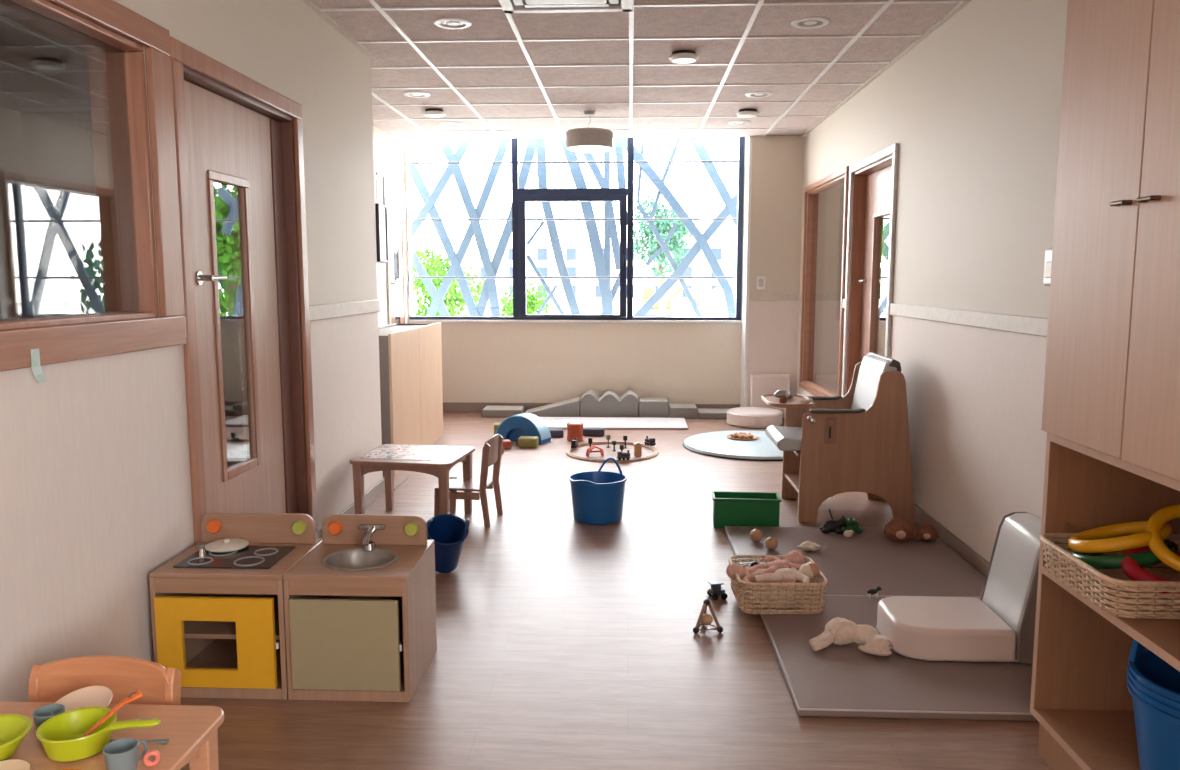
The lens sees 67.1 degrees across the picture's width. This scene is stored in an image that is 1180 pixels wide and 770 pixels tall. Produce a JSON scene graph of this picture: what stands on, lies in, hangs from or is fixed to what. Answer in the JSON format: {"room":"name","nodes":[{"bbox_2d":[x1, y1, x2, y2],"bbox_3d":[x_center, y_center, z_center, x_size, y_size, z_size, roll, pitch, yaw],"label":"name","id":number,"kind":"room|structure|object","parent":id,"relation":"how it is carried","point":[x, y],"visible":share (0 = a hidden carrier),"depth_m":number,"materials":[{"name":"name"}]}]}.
{"room":"care facility","nodes":[
{"label":"care facility","id":0,"kind":"room"},
{"bbox_2d":[0,107,34,317],"bbox_3d":[-5.920,-0.507,3.003,0.100,2.950,11.950,0,7,3],"label":"wall","id":1,"kind":"structure","parent":0,"point":[16,282],"depth_m":8.66,"materials":[{"name":"paint"}]},
{"bbox_2d":[0,16,89,111],"bbox_3d":[-1.997,-2.006,2.697,7.750,0.100,12.050,0,7,3],"label":"ceiling slab","id":2,"kind":"structure","parent":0,"point":[40,72],"depth_m":7.07,"materials":[{"name":"paint"}]},
{"bbox_2d":[0,0,382,701],"bbox_3d":[-1.579,-0.284,1.146,0.180,2.950,8.600,0,7,3],"label":"wall","id":3,"kind":"structure","parent":0,"point":[96,493],"depth_m":2.89,"materials":[{"name":"paint"}]},
{"bbox_2d":[0,0,185,371],"bbox_3d":[-1.546,-0.488,1.606,0.200,1.035,2.805,0,7,3],"label":"window","id":4,"kind":"structure","parent":3,"relation":"in","point":[129,320],"depth_m":2.83,"materials":[{"name":"brown wood"}]},
{"bbox_2d":[30,349,46,382],"bbox_3d":[-1.409,-0.050,2.275,0.016,0.085,0.032,0,7,3],"label":"tape strip","id":5,"kind":"object","parent":4,"relation":"hanging from","point":[35,355],"visible":1,"depth_m":2.27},
{"bbox_2d":[170,37,317,544],"bbox_3d":[-1.457,-0.171,3.664,0.198,2.125,1.180,0,7,3],"label":"door","id":6,"kind":"structure","parent":3,"relation":"in","point":[233,130],"depth_m":3.73,"materials":[{"name":"brown wood"}]},
{"bbox_2d":[309,299,380,320],"bbox_3d":[-1.317,-0.414,4.844,0.016,0.075,1.230,0,7,3],"label":"trim","id":7,"kind":"structure","parent":3,"relation":"attached to","point":[332,310],"depth_m":4.74,"materials":[{"name":"paint"}]},
{"bbox_2d":[318,478,384,537],"bbox_3d":[-1.319,0.698,4.978,0.012,0.085,1.230,0,7,3],"label":"baseboard","id":8,"kind":"structure","parent":3,"relation":"attached to","point":[377,489],"depth_m":5.25,"materials":[{"name":"wood"}]},
{"bbox_2d":[302,0,971,136],"bbox_3d":[0.142,-1.598,2.458,3.130,0.011,11.670,0,7,3],"label":"trim","id":9,"kind":"structure","parent":3,"relation":"attached to","point":[309,3],"depth_m":4.90,"materials":[{"name":"paint"}]},
{"bbox_2d":[320,0,962,138],"bbox_3d":[-0.187,-1.603,2.472,3.790,0.007,11.670,0,7,3],"label":"ceiling grid","id":10,"kind":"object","parent":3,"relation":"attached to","point":[374,3],"depth_m":5.43,"materials":[{"name":"white metal"}]},
{"bbox_2d":[373,125,407,326],"bbox_3d":[-1.932,-1.000,7.100,0.100,2.950,3.350,0,7,3],"label":"wall","id":11,"kind":"structure","parent":0,"point":[388,150],"depth_m":8.02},
{"bbox_2d":[375,203,387,261],"bbox_3d":[-1.833,-1.335,7.841,0.030,0.500,0.270,0,7,3],"label":"framed board","id":12,"kind":"object","parent":11,"relation":"attached to","point":[381,210],"visible":0.99,"depth_m":7.82,"materials":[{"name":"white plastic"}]},
{"bbox_2d":[383,177,404,218],"bbox_3d":[-1.818,-1.731,8.282,0.016,0.320,0.720,0,7,3],"label":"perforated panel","id":13,"kind":"object","parent":11,"relation":"attached to","point":[393,192],"visible":1,"depth_m":8.25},
{"bbox_2d":[386,219,405,324],"bbox_3d":[-1.798,-0.607,8.396,0.058,1.860,0.600,0,7,3],"label":"door","id":14,"kind":"structure","parent":11,"relation":"in","point":[395,266],"depth_m":8.34,"materials":[{"name":"paint"}]},
{"bbox_2d":[20,111,885,409],"bbox_3d":[0.394,-1.197,8.741,12.000,2.950,0.160,0,7,3],"label":"wall","id":15,"kind":"structure","parent":0,"point":[483,362],"depth_m":8.81,"materials":[{"name":"paint"}]},
{"bbox_2d":[405,137,744,319],"bbox_3d":[-0.159,-1.623,8.639,3.270,1.980,0.130,0,7,3],"label":"window","id":16,"kind":"structure","parent":15,"relation":"in","point":[625,196],"depth_m":8.65,"materials":[{"name":"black metal"}]},
{"bbox_2d":[409,320,741,322],"bbox_3d":[-0.157,-0.625,8.739,3.277,0.025,0.030,0,7,3],"label":"trim","id":17,"kind":"structure","parent":15,"relation":"attached to","point":[497,321],"depth_m":8.72,"materials":[{"name":"white ceramic"}]},
{"bbox_2d":[443,402,739,411],"bbox_3d":[-0.150,0.228,8.849,3.320,0.095,0.014,0,7,3],"label":"baseboard","id":18,"kind":"structure","parent":15,"relation":"attached to","point":[447,406],"depth_m":8.88,"materials":[{"name":"wood"}]},
{"bbox_2d":[409,137,889,316],"bbox_3d":[0.415,-1.628,9.193,10.003,2.961,0.764,0,7,3],"label":"lattice","id":19,"kind":"object","parent":15,"relation":"attached to","point":[489,292],"visible":0.32,"depth_m":9.47,"materials":[{"name":"metal"}]},
{"bbox_2d":[740,136,751,406],"bbox_3d":[1.489,-1.160,8.475,0.028,2.940,0.278,0,7,3],"label":"trim","id":20,"kind":"structure","parent":15,"relation":"attached to","point":[748,145],"depth_m":8.42,"materials":[{"name":"white paint"}]},
{"bbox_2d":[180,410,1051,769],"bbox_3d":[-1.999,1.028,3.011,7.750,0.100,11.950,0,7,3],"label":"floor","id":21,"kind":"structure","parent":0,"point":[564,643],"depth_m":3.15,"materials":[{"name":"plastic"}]},
{"bbox_2d":[29,655,180,704],"bbox_3d":[-1.111,0.872,1.908,0.335,0.473,0.331,0,7,3],"label":"chair","id":22,"kind":"object","parent":21,"relation":"on","point":[51,681],"visible":0.59,"depth_m":2.02,"materials":[{"name":"brown wood"}]},
{"bbox_2d":[0,701,223,769],"bbox_3d":[-1.132,0.937,1.676,0.665,0.400,0.630,0,7,3],"label":"table","id":23,"kind":"object","parent":21,"relation":"on","point":[191,732],"visible":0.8,"depth_m":1.84,"materials":[{"name":"brown wood"}]},
{"bbox_2d":[0,759,30,769],"bbox_3d":[-1.102,0.731,1.655,0.106,0.014,0.106,0,7,3],"label":"saucer","id":24,"kind":"object","parent":23,"relation":"on","point":[15,764],"visible":1,"depth_m":1.69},
{"bbox_2d":[0,714,32,760],"bbox_3d":[-1.173,0.702,1.730,0.156,0.053,0.156,0,7,3],"label":"bowl","id":25,"kind":"object","parent":23,"relation":"on","point":[13,727],"visible":0.99,"depth_m":1.78,"materials":[{"name":"plastic"}]},
{"bbox_2d":[32,704,64,730],"bbox_3d":[-1.103,0.691,1.828,0.071,0.051,0.058,-1,7,-11],"label":"cup","id":26,"kind":"object","parent":23,"relation":"on","point":[40,715],"visible":0.43,"depth_m":1.83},
{"bbox_2d":[54,686,112,711],"bbox_3d":[-1.078,0.681,1.876,0.131,0.041,0.128,0,7,3],"label":"plate","id":27,"kind":"object","parent":23,"relation":"on","point":[91,696],"visible":0.55,"depth_m":1.91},
{"bbox_2d":[36,707,160,761],"bbox_3d":[-0.971,0.694,1.767,0.228,0.060,0.140,0,7,-3],"label":"saucepan","id":28,"kind":"object","parent":23,"relation":"on","point":[60,736],"visible":0.96,"depth_m":1.76,"materials":[{"name":"plastic"}]},
{"bbox_2d":[82,689,142,736],"bbox_3d":[-0.980,0.673,1.778,0.161,0.089,0.032,-5,9,-38],"label":"spoon","id":29,"kind":"object","parent":28,"relation":"in","point":[137,694],"visible":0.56,"depth_m":1.79,"materials":[{"name":"orange plastic"}]},
{"bbox_2d":[103,738,147,769],"bbox_3d":[-0.885,0.707,1.689,0.061,0.054,0.074,0,7,-1],"label":"cup","id":30,"kind":"object","parent":23,"relation":"on","point":[120,754],"visible":0.99,"depth_m":1.68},
{"bbox_2d":[149,512,321,699],"bbox_3d":[-1.165,0.720,2.995,0.425,0.515,0.414,0,7,3],"label":"stove","id":31,"kind":"object","parent":21,"relation":"on","point":[218,618],"visible":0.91,"depth_m":2.82,"materials":[{"name":"brown wood"}]},
{"bbox_2d":[205,538,248,551],"bbox_3d":[-1.240,0.541,3.039,0.140,0.033,0.140,0,7,3],"label":"lid","id":32,"kind":"object","parent":31,"relation":"on","point":[228,544],"visible":0.99,"depth_m":3.01,"materials":[{"name":"beige plastic"}]},
{"bbox_2d":[184,595,279,639],"bbox_3d":[-1.165,0.783,3.015,0.393,0.015,0.350,0,7,3],"label":"shelf","id":33,"kind":"object","parent":31,"relation":"attached to","point":[192,629],"depth_m":2.90,"materials":[{"name":"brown wood"}]},
{"bbox_2d":[173,546,295,568],"bbox_3d":[-1.173,0.569,2.954,0.313,0.004,0.230,0,7,3],"label":"cooktop","id":34,"kind":"object","parent":31,"relation":"in","point":[249,557],"depth_m":2.92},
{"bbox_2d":[149,538,321,579],"bbox_3d":[-1.165,0.576,2.985,0.425,0.016,0.400,0,7,3],"label":"countertop","id":35,"kind":"structure","parent":31,"relation":"on","point":[276,572],"depth_m":2.83,"materials":[{"name":"brown wood"}]},
{"bbox_2d":[201,512,315,543],"bbox_3d":[-1.159,0.500,3.110,0.401,0.105,0.017,0,7,3],"label":"backsplash","id":36,"kind":"structure","parent":31,"relation":"attached to","point":[251,527],"depth_m":3.10,"materials":[{"name":"brown wood"}]},
{"bbox_2d":[283,514,436,701],"bbox_3d":[-0.755,0.722,2.977,0.390,0.515,0.414,0,7,3],"label":"sink","id":37,"kind":"object","parent":21,"relation":"on","point":[360,606],"visible":1,"depth_m":2.80,"materials":[{"name":"brown wood"}]},
{"bbox_2d":[283,540,433,581],"bbox_3d":[-0.754,0.578,2.967,0.390,0.016,0.400,0,7,3],"label":"countertop","id":38,"kind":"structure","parent":37,"relation":"on","point":[310,567],"depth_m":2.85,"materials":[{"name":"brown wood"}]},
{"bbox_2d":[358,524,384,550],"bbox_3d":[-0.751,0.522,3.030,0.090,0.077,0.106,0,7,3],"label":"faucet","id":39,"kind":"object","parent":38,"relation":"on","point":[371,537],"depth_m":3.05,"materials":[{"name":"metal"}]},
{"bbox_2d":[321,548,398,570],"bbox_3d":[-0.756,0.601,2.934,0.251,0.066,0.229,0,7,3],"label":"basin","id":40,"kind":"object","parent":37,"relation":"in","point":[333,559],"depth_m":3.01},
{"bbox_2d":[322,514,426,544],"bbox_3d":[-0.749,0.502,3.092,0.366,0.105,0.017,0,7,3],"label":"backsplash","id":41,"kind":"structure","parent":37,"relation":"on","point":[393,533],"depth_m":3.08,"materials":[{"name":"brown wood"}]},
{"bbox_2d":[378,322,442,475],"bbox_3d":[-1.479,0.043,6.751,0.388,0.962,1.590,0,7,3],"label":"storage unit","id":42,"kind":"object","parent":21,"relation":"on","point":[410,355],"visible":0.61,"depth_m":6.50,"materials":[{"name":"beige wood"}]},
{"bbox_2d":[350,444,474,513],"bbox_3d":[-0.958,0.562,4.879,0.560,0.380,0.500,1,7,9],"label":"table","id":43,"kind":"object","parent":21,"relation":"on","point":[439,467],"visible":0.83,"depth_m":4.69,"materials":[{"name":"brown wood"}]},
{"bbox_2d":[358,444,453,460],"bbox_3d":[-1.001,0.368,4.885,0.410,0.002,0.390,1,7,9],"label":"printed sheets","id":44,"kind":"object","parent":43,"relation":"on","point":[388,451],"visible":1,"depth_m":4.87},
{"bbox_2d":[427,514,469,572],"bbox_3d":[-0.647,0.718,4.016,0.199,0.276,0.246,-2,7,-13],"label":"tub","id":45,"kind":"object","parent":21,"relation":"on","point":[449,532],"visible":0.8,"depth_m":4.02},
{"bbox_2d":[434,434,502,526],"bbox_3d":[-0.667,0.508,4.918,0.321,0.478,0.280,1,7,9],"label":"chair","id":46,"kind":"object","parent":21,"relation":"on","point":[492,449],"visible":0.88,"depth_m":4.82,"materials":[{"name":"brown wood"}]},
{"bbox_2d":[481,406,524,416],"bbox_3d":[-0.843,0.258,8.679,0.390,0.076,0.280,0,7,3],"label":"foam block","id":47,"kind":"object","parent":21,"relation":"on","point":[488,411],"visible":0.94,"depth_m":8.55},
{"bbox_2d":[496,413,550,444],"bbox_3d":[-0.549,0.349,7.306,0.439,0.222,0.180,3,8,26],"label":"foam rocker","id":48,"kind":"object","parent":21,"relation":"on","point":[511,428],"visible":0.87,"depth_m":7.24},
{"bbox_2d":[518,436,538,447],"bbox_3d":[-0.490,0.451,7.063,0.150,0.076,0.100,1,7,7],"label":"brick","id":49,"kind":"object","parent":21,"relation":"on","point":[523,441],"visible":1,"depth_m":7.02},
{"bbox_2d":[525,397,580,416],"bbox_3d":[-0.366,0.213,8.652,0.545,0.171,0.280,0,7,3],"label":"ramp","id":50,"kind":"object","parent":21,"relation":"on","point":[570,407],"visible":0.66,"depth_m":8.52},
{"bbox_2d":[567,422,582,441],"bbox_3d":[-0.123,0.383,7.331,0.136,0.150,0.136,0,7,3],"label":"block","id":51,"kind":"object","parent":21,"relation":"on","point":[574,429],"visible":0.96,"depth_m":7.28,"materials":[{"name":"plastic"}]},
{"bbox_2d":[568,457,626,524],"bbox_3d":[0.043,0.585,4.938,0.326,0.320,0.326,4,8,30],"label":"tub","id":52,"kind":"object","parent":21,"relation":"on","point":[597,496],"visible":1,"depth_m":4.83,"materials":[{"name":"plastic"}]},
{"bbox_2d":[580,390,637,416],"bbox_3d":[0.188,0.184,8.624,0.555,0.236,0.280,0,7,3],"label":"foam block","id":53,"kind":"object","parent":21,"relation":"on","point":[609,404],"visible":0.99,"depth_m":8.49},
{"bbox_2d":[566,442,658,462],"bbox_3d":[0.170,0.510,6.829,0.714,0.015,0.756,0,7,3],"label":"track","id":54,"kind":"object","parent":21,"relation":"on","point":[656,452],"visible":0.84,"depth_m":6.68,"materials":[{"name":"brown wood"}]},
{"bbox_2d":[540,417,687,429],"bbox_3d":[0.154,0.350,8.141,1.453,0.019,0.606,0,7,3],"label":"play mat","id":55,"kind":"object","parent":21,"relation":"on","point":[617,423],"visible":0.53,"depth_m":8.13,"materials":[{"name":"white plastic"}]},
{"bbox_2d":[638,397,668,417],"bbox_3d":[0.613,0.221,8.609,0.285,0.166,0.280,0,7,3],"label":"foam block","id":56,"kind":"object","parent":21,"relation":"on","point":[648,407],"visible":0.92,"depth_m":8.47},
{"bbox_2d":[669,404,697,418],"bbox_3d":[0.895,0.252,8.600,0.270,0.106,0.280,0,7,3],"label":"foam block","id":57,"kind":"object","parent":21,"relation":"on","point":[687,411],"visible":0.84,"depth_m":8.46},
{"bbox_2d":[693,599,722,632],"bbox_3d":[0.442,0.871,3.389,0.116,0.121,0.100,-1,7,-5],"label":"triangle rattle","id":58,"kind":"object","parent":21,"relation":"on","point":[704,618],"visible":1,"depth_m":3.36,"materials":[{"name":"brown wood"}]},
{"bbox_2d":[697,408,728,418],"bbox_3d":[1.237,0.276,8.588,0.405,0.061,0.280,0,7,3],"label":"foam block","id":59,"kind":"object","parent":21,"relation":"on","point":[703,413],"visible":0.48,"depth_m":8.46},
{"bbox_2d":[707,580,727,599],"bbox_3d":[0.532,0.858,3.729,0.070,0.067,0.064,-2,7,-12],"label":"toy truck","id":60,"kind":"object","parent":21,"relation":"on","point":[716,589],"visible":1,"depth_m":3.71,"materials":[{"name":"plastic"}]},
{"bbox_2d":[683,430,782,460],"bbox_3d":[1.312,0.471,7.075,1.146,0.033,1.146,0,7,3],"label":"mat","id":61,"kind":"object","parent":21,"relation":"on","point":[714,444],"visible":0.51,"depth_m":6.89,"materials":[{"name":"fabric"}]},
{"bbox_2d":[712,491,781,527],"bbox_3d":[0.842,0.677,4.813,0.361,0.164,0.166,1,7,6],"label":"storage box","id":62,"kind":"object","parent":21,"relation":"on","point":[754,509],"visible":0.94,"depth_m":4.74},
{"bbox_2d":[727,407,782,427],"bbox_3d":[1.506,0.291,8.154,0.506,0.134,0.506,0,7,3],"label":"pouf","id":63,"kind":"object","parent":21,"relation":"on","point":[745,417],"visible":0.98,"depth_m":7.97,"materials":[{"name":"fabric"}]},
{"bbox_2d":[750,374,789,418],"bbox_3d":[1.704,0.109,8.426,0.370,0.426,0.104,0,7,3],"label":"cushion","id":64,"kind":"object","parent":21,"relation":"on","point":[760,384],"visible":0.48,"depth_m":8.40,"materials":[{"name":"beige fabric"}]},
{"bbox_2d":[761,352,915,523],"bbox_3d":[1.391,0.278,5.082,0.795,0.895,0.592,0,7,3],"label":"high chair","id":65,"kind":"object","parent":21,"relation":"on","point":[857,441],"visible":0.9,"depth_m":4.83,"materials":[{"name":"brown wood"}]},
{"bbox_2d":[761,394,826,409],"bbox_3d":[1.150,0.098,5.077,0.311,0.038,0.450,0,7,3],"label":"tray","id":66,"kind":"object","parent":65,"relation":"on","point":[769,399],"depth_m":4.99,"materials":[{"name":"brown wood"}]},
{"bbox_2d":[725,526,984,597],"bbox_3d":[1.221,0.821,4.185,1.068,0.029,1.030,0,7,3],"label":"play mat","id":67,"kind":"object","parent":21,"relation":"on","point":[856,564],"visible":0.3,"depth_m":4.13,"materials":[{"name":"fabric"}]},
{"bbox_2d":[820,509,845,533],"bbox_3d":[1.252,0.695,4.564,0.135,0.124,0.073,0,7,3],"label":"cat","id":68,"kind":"object","parent":67,"relation":"on","point":[832,525],"visible":1,"depth_m":4.54},
{"bbox_2d":[883,517,916,541],"bbox_3d":[1.537,0.719,4.415,0.150,0.116,0.137,-3,8,-26],"label":"lion","id":69,"kind":"object","parent":67,"relation":"on","point":[899,530],"visible":1,"depth_m":4.37},
{"bbox_2d":[916,524,937,541],"bbox_3d":[1.668,0.735,4.412,0.112,0.084,0.101,0,7,3],"label":"lion","id":70,"kind":"object","parent":67,"relation":"on","point":[924,532],"visible":0.95,"depth_m":4.39},
{"bbox_2d":[760,595,1037,720],"bbox_3d":[1.175,0.942,3.178,1.038,0.029,0.990,0,7,3],"label":"play mat","id":71,"kind":"object","parent":21,"relation":"on","point":[835,680],"visible":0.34,"depth_m":2.90,"materials":[{"name":"fabric"}]},
{"bbox_2d":[728,555,827,613],"bbox_3d":[0.754,0.808,3.612,0.353,0.132,0.358,0,7,1],"label":"wicker basket","id":72,"kind":"object","parent":71,"relation":"on","point":[808,606],"visible":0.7,"depth_m":3.45,"materials":[{"name":"wicker"}]},
{"bbox_2d":[726,563,795,585],"bbox_3d":[0.691,0.759,3.566,0.233,0.074,0.234,-5,8,-33],"label":"doll","id":73,"kind":"object","parent":72,"relation":"in","point":[732,568],"visible":0.59,"depth_m":3.56},
{"bbox_2d":[741,581,807,608],"bbox_3d":[0.743,0.836,3.596,0.266,0.100,0.266,4,8,29],"label":"folded cloth","id":74,"kind":"object","parent":72,"relation":"in","point":[781,599],"visible":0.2,"depth_m":3.50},
{"bbox_2d":[748,550,803,574],"bbox_3d":[0.757,0.729,3.608,0.234,0.074,0.233,1,7,6],"label":"doll","id":75,"kind":"object","parent":74,"relation":"on","point":[794,558],"visible":0.87,"depth_m":3.60},
{"bbox_2d":[751,562,819,582],"bbox_3d":[0.773,0.746,3.543,0.234,0.074,0.233,5,9,36],"label":"doll","id":76,"kind":"object","parent":72,"relation":"in","point":[810,570],"visible":0.9,"depth_m":3.52,"materials":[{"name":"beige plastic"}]},
{"bbox_2d":[809,618,893,654],"bbox_3d":[0.924,0.882,3.148,0.290,0.095,0.154,2,7,14],"label":"rabbit","id":77,"kind":"object","parent":71,"relation":"on","point":[840,631],"visible":1,"depth_m":3.13},
{"bbox_2d":[876,512,1041,663],"bbox_3d":[1.373,0.706,3.159,0.638,0.442,0.347,0,7,3],"label":"chair","id":78,"kind":"object","parent":71,"relation":"on","point":[998,626],"visible":0.77,"depth_m":3.08,"materials":[{"name":"white plastic"}]},
{"bbox_2d":[1030,0,1179,769],"bbox_3d":[1.425,-0.056,1.976,0.493,2.300,0.790,0,7,3],"label":"tall cabinet","id":79,"kind":"object","parent":21,"relation":"on","point":[1111,412],"visible":0.98,"depth_m":2.13,"materials":[{"name":"laminate"}]},
{"bbox_2d":[1040,533,1179,618],"bbox_3d":[1.415,0.470,2.211,0.448,0.095,0.398,0,7,3],"label":"wicker basket","id":80,"kind":"object","parent":79,"relation":"on","point":[1112,591],"visible":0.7,"depth_m":2.10,"materials":[{"name":"wicker"}]},
{"bbox_2d":[1071,539,1178,568],"bbox_3d":[1.338,0.421,2.234,0.232,0.085,0.238,4,8,30],"label":"ring","id":81,"kind":"object","parent":80,"relation":"in","point":[1095,560],"visible":0.37,"depth_m":2.15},
{"bbox_2d":[1068,521,1171,552],"bbox_3d":[1.334,0.383,2.244,0.223,0.096,0.232,4,8,31],"label":"ring","id":82,"kind":"object","parent":81,"relation":"on","point":[1100,539],"visible":0.83,"depth_m":2.21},
{"bbox_2d":[1121,546,1179,593],"bbox_3d":[1.362,0.439,2.109,0.188,0.079,0.182,2,7,12],"label":"ring","id":83,"kind":"object","parent":80,"relation":"in","point":[1130,566],"visible":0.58,"depth_m":2.09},
{"bbox_2d":[1145,504,1179,571],"bbox_3d":[1.438,0.368,2.117,0.201,0.139,0.168,5,8,34],"label":"ring","id":84,"kind":"object","parent":83,"relation":"on","point":[1155,523],"visible":0.97,"depth_m":2.13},
{"bbox_2d":[1044,566,1179,660],"bbox_3d":[1.441,0.549,2.048,0.444,0.021,0.750,0,7,3],"label":"shelf","id":85,"kind":"object","parent":79,"relation":"attached to","point":[1161,637],"depth_m":1.99,"materials":[{"name":"laminate"}]},
{"bbox_2d":[1126,639,1179,769],"bbox_3d":[1.441,0.769,2.074,0.328,0.354,0.328,-4,8,-27],"label":"bucket","id":86,"kind":"object","parent":79,"relation":"in","point":[1157,730],"depth_m":2.06,"materials":[{"name":"plastic"}]},
{"bbox_2d":[311,0,958,137],"bbox_3d":[-0.187,-1.621,2.470,3.790,0.030,11.670,0,7,3],"label":"ceiling","id":87,"kind":"structure","parent":0,"point":[906,18],"depth_m":5.36,"materials":[{"name":"tile"}]},
{"bbox_2d":[434,17,471,28],"bbox_3d":[-0.704,-1.853,4.567,0.196,0.008,0.196,0,7,3],"label":"recessed light","id":88,"kind":"object","parent":87,"relation":"in","point":[448,23],"visible":1,"depth_m":4.56,"materials":[{"name":"white metal"}]},
{"bbox_2d":[498,0,632,12],"bbox_3d":[-0.119,-1.774,3.986,0.620,0.030,0.620,0,7,3],"label":"air conditioner","id":89,"kind":"object","parent":87,"relation":"attached to","point":[508,6],"depth_m":4.21,"materials":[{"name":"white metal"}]},
{"bbox_2d":[525,0,606,4],"bbox_3d":[-0.119,-1.774,3.986,0.380,0.027,0.380,0,7,3],"label":"ceiling vent","id":90,"kind":"object","parent":89,"relation":"in","point":[528,2],"depth_m":4.14,"materials":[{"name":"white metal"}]},
{"bbox_2d":[566,110,612,152],"bbox_3d":[-0.004,-2.004,7.018,0.374,0.297,0.374,0,7,3],"label":"pendant lamp","id":91,"kind":"object","parent":87,"relation":"hanging from","point":[582,140],"visible":1,"depth_m":6.88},
{"bbox_2d":[567,145,611,152],"bbox_3d":[-0.004,-1.871,7.034,0.356,0.029,0.356,0,7,3],"label":"diffuser","id":92,"kind":"object","parent":91,"relation":"attached to","point":[575,148],"depth_m":6.95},
{"bbox_2d":[669,50,698,63],"bbox_3d":[0.547,-1.907,5.180,0.176,0.050,0.176,0,7,3],"label":"ceiling sensor","id":93,"kind":"object","parent":87,"relation":"attached to","point":[680,56],"visible":1,"depth_m":5.13,"materials":[{"name":"plastic"}]},
{"bbox_2d":[791,17,829,28],"bbox_3d":[1.128,-1.852,4.556,0.196,0.008,0.196,0,7,3],"label":"recessed light","id":94,"kind":"object","parent":87,"relation":"in","point":[807,22],"visible":1,"depth_m":4.54,"materials":[{"name":"white metal"}]},
{"bbox_2d":[747,135,803,406],"bbox_3d":[1.738,-1.163,8.463,0.470,2.950,0.280,0,7,3],"label":"wall column","id":95,"kind":"structure","parent":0,"point":[777,161],"depth_m":8.31,"materials":[{"name":"paint"}]},
{"bbox_2d":[797,0,1067,562],"bbox_3d":[1.792,-0.466,2.661,0.160,2.950,11.950,0,7,3],"label":"wall","id":96,"kind":"structure","parent":0,"point":[972,110],"depth_m":4.14,"materials":[{"name":"paint"}]},
{"bbox_2d":[396,135,799,138],"bbox_3d":[0.073,-2.461,8.255,3.790,0.324,0.030,0,7,3],"label":"trim","id":97,"kind":"structure","parent":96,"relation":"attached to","point":[799,135],"depth_m":8.28,"materials":[{"name":"white ceramic"}]},
{"bbox_2d":[749,293,797,300],"bbox_3d":[1.723,-0.828,8.355,0.454,0.070,0.014,0,7,3],"label":"trim","id":98,"kind":"structure","parent":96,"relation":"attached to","point":[752,296],"depth_m":8.35,"materials":[{"name":"paint"}]},
{"bbox_2d":[799,166,848,395],"bbox_3d":[1.992,-0.789,7.362,0.180,1.810,1.570,0,7,3],"label":"window","id":99,"kind":"structure","parent":96,"relation":"in","point":[826,206],"depth_m":7.45,"materials":[{"name":"brown wood"}]},
{"bbox_2d":[842,143,898,396],"bbox_3d":[1.927,-0.447,5.957,0.182,2.125,1.115,0,7,3],"label":"door","id":100,"kind":"structure","parent":96,"relation":"in","point":[865,227],"depth_m":6.30,"materials":[{"name":"brown wood"}]},
{"bbox_2d":[880,174,891,208],"bbox_3d":[1.939,-1.265,5.830,0.002,0.200,0.240,0,7,3],"label":"notice sheet","id":101,"kind":"object","parent":100,"relation":"attached to","point":[885,201],"visible":0.86,"depth_m":5.82,"materials":[{"name":"paper"}]},
{"bbox_2d":[914,503,988,577],"bbox_3d":[1.759,0.815,4.011,0.012,0.085,3.060,0,7,3],"label":"baseboard","id":102,"kind":"structure","parent":96,"relation":"attached to","point":[969,555],"depth_m":4.30,"materials":[{"name":"wood"}]},
{"bbox_2d":[890,303,1047,336],"bbox_3d":[1.757,-0.278,3.880,0.016,0.070,3.060,0,7,3],"label":"trim","id":103,"kind":"structure","parent":96,"relation":"attached to","point":[1037,326],"depth_m":4.03,"materials":[{"name":"paint"}]},
{"bbox_2d":[1043,248,1052,285],"bbox_3d":[1.723,-0.439,3.313,0.036,0.140,0.100,0,7,3],"label":"light switch","id":104,"kind":"object","parent":96,"relation":"attached to","point":[1048,253],"visible":0.49,"depth_m":3.32,"materials":[{"name":"white plastic"}]},
{"label":"outside","id":105,"kind":"structure","parent":0,"visible":0},
{"bbox_2d":[413,295,882,316],"bbox_3d":[3.132,-5.815,69.986,120.000,0.100,119.500,0,7,3],"label":"ground","id":106,"kind":"structure","parent":105,"point":[680,309],"depth_m":71.99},
{"bbox_2d":[412,246,484,315],"bbox_3d":[-3.909,-2.040,23.996,2.446,3.398,2.578,1,7,8],"label":"broadleaf tree","id":107,"kind":"object","parent":106,"relation":"on","point":[432,267],"visible":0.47,"depth_m":23.75,"materials":[{"name":"green plant"}]},
{"bbox_2d":[487,280,554,316],"bbox_3d":[-2.056,-1.955,27.018,1.631,2.506,2.142,3,7,22],"label":"broadleaf tree","id":108,"kind":"object","parent":106,"relation":"on","point":[532,299],"visible":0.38,"depth_m":26.87,"materials":[{"name":"green plant"}]},
{"bbox_2d":[451,239,736,302],"bbox_3d":[1.693,-11.888,93.266,30.800,6.400,8.800,0,7,3],"label":"apartment building","id":109,"kind":"structure","parent":106,"relation":"on","point":[577,253],"depth_m":89.29,"materials":[{"name":"paint"}]},
{"bbox_2d":[633,194,689,316],"bbox_3d":[1.829,-2.678,23.802,1.668,4.717,2.151,0,7,3],"label":"broadleaf tree","id":110,"kind":"object","parent":106,"relation":"on","point":[663,227],"visible":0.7,"depth_m":23.25,"materials":[{"name":"green plant"}]},
{"bbox_2d":[641,285,700,316],"bbox_3d":[5.325,-5.721,59.565,4.185,2.200,2.200,0,7,3],"label":"excavator","id":111,"kind":"object","parent":106,"relation":"on","point":[647,292],"visible":0.56,"depth_m":58.86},
{"bbox_2d":[879,216,889,304],"bbox_3d":[7.760,-2.720,21.340,4.187,5.394,3.973,1,7,9],"label":"broadleaf tree","id":112,"kind":"object","parent":106,"relation":"on","point":[885,223],"visible":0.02,"depth_m":20.57,"materials":[{"name":"green plant"}]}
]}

